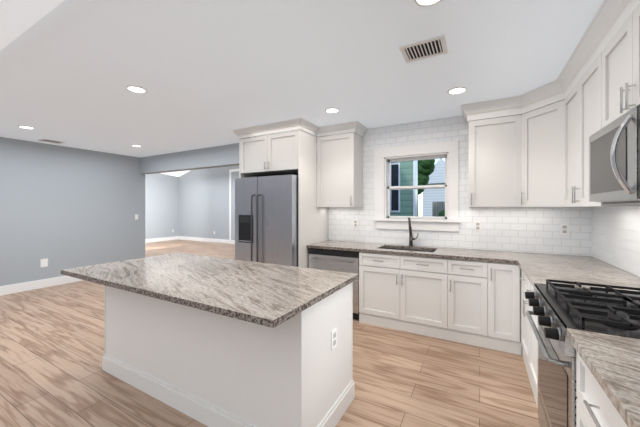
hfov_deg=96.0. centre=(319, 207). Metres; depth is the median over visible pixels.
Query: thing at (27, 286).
baseboard
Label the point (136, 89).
recessed light
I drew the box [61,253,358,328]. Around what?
island countertop
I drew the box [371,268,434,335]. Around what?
base cabinet
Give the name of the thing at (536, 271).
countertop
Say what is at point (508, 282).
base cabinet
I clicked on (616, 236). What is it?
tile
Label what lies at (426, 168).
tree
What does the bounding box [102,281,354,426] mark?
kitchen island
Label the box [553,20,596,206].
upper cabinet
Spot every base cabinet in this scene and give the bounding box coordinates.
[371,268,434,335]
[435,258,494,349]
[495,262,521,354]
[519,270,537,408]
[576,351,627,426]
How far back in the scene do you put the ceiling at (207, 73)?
2.32 m
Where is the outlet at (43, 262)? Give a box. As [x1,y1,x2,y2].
[40,258,47,266]
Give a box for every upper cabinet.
[316,121,367,206]
[465,92,532,206]
[521,100,556,203]
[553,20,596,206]
[597,0,639,206]
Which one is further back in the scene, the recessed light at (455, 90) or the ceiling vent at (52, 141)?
the ceiling vent at (52, 141)
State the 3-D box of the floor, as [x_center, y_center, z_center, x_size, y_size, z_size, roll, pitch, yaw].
[-3.590,1.470,4.991,13.480,0.100,11.950,0,0,29]
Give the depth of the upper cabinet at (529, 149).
2.81 m
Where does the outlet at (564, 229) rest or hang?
attached to the tile at (526, 229)
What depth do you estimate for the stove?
1.43 m
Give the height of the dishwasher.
0.872 m
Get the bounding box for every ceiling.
[0,0,63,50]
[0,0,603,156]
[161,170,190,176]
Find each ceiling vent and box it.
[37,138,65,143]
[399,35,447,62]
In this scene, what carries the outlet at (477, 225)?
attached to the tile at (526, 229)
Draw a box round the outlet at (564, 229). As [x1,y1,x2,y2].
[560,224,568,234]
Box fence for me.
[432,201,444,216]
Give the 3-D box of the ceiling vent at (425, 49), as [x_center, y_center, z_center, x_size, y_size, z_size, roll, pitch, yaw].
[0.756,-1.149,2.096,0.300,0.009,0.250,0,0,29]
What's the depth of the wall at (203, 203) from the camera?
12.11 m
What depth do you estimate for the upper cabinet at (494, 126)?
3.11 m
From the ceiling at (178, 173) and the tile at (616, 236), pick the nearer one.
the tile at (616, 236)
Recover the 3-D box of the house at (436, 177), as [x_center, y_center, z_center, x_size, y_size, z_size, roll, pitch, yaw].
[9.270,-0.730,21.159,2.900,4.900,6.600,0,0,29]
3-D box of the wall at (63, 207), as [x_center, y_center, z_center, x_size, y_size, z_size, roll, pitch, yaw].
[-5.882,0.133,3.569,0.150,2.575,7.240,0,0,29]
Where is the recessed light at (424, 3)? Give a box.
[414,0,441,6]
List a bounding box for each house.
[390,160,417,215]
[423,159,444,215]
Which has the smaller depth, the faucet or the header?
the faucet
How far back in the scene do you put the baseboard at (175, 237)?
12.30 m
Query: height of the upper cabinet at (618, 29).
1.142 m
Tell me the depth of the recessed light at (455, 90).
2.81 m
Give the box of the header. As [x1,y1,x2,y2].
[140,143,238,173]
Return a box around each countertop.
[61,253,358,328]
[306,240,607,263]
[514,260,639,290]
[566,328,639,426]
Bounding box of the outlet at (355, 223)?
[353,220,357,227]
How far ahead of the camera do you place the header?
5.73 m
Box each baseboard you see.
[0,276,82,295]
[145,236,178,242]
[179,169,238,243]
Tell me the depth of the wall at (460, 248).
3.60 m
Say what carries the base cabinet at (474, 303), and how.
on the floor
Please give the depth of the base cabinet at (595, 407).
0.96 m
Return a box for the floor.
[0,239,540,426]
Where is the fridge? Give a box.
[235,175,297,266]
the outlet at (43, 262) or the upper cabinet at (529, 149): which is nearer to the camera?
the upper cabinet at (529, 149)
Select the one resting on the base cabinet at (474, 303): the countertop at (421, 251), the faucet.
the countertop at (421, 251)
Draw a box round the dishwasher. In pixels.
[309,248,358,319]
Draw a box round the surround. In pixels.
[232,118,327,267]
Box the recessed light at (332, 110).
[325,108,339,112]
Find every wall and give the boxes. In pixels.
[0,137,144,285]
[145,173,178,238]
[179,166,238,239]
[316,136,591,256]
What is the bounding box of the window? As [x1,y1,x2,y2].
[373,140,460,231]
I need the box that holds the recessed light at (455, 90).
[448,87,466,94]
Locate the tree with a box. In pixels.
[418,159,434,194]
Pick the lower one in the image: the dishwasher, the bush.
the dishwasher
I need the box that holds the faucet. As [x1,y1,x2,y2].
[408,217,418,245]
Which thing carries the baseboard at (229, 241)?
attached to the wall at (203, 203)
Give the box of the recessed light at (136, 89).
[126,85,146,93]
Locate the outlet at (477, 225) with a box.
[474,221,480,230]
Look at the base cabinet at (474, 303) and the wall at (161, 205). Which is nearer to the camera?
the base cabinet at (474, 303)
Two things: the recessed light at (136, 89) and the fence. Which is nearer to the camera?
the recessed light at (136, 89)
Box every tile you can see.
[328,115,591,255]
[592,207,639,276]
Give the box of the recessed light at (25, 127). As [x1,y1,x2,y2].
[18,125,34,128]
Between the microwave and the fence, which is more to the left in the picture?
the fence
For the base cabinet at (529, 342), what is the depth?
2.32 m
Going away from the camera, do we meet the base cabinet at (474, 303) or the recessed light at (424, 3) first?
the recessed light at (424, 3)
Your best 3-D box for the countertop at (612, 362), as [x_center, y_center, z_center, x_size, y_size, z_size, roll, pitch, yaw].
[1.013,0.523,0.443,0.702,0.036,1.377,0,0,29]
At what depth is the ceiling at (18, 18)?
1.57 m
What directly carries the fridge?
on the floor
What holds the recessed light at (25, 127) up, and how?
in the ceiling at (207, 73)
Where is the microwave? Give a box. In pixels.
[589,104,639,203]
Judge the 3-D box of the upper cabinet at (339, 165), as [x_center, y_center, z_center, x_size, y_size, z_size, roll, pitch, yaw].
[0.312,-0.581,4.152,0.653,1.142,0.418,0,0,29]
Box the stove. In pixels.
[525,279,639,426]
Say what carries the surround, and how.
on the floor
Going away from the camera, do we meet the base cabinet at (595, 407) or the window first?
the base cabinet at (595, 407)
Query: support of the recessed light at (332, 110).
in the ceiling at (207, 73)
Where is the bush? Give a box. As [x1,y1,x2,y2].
[438,210,444,216]
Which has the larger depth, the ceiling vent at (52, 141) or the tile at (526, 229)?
the ceiling vent at (52, 141)

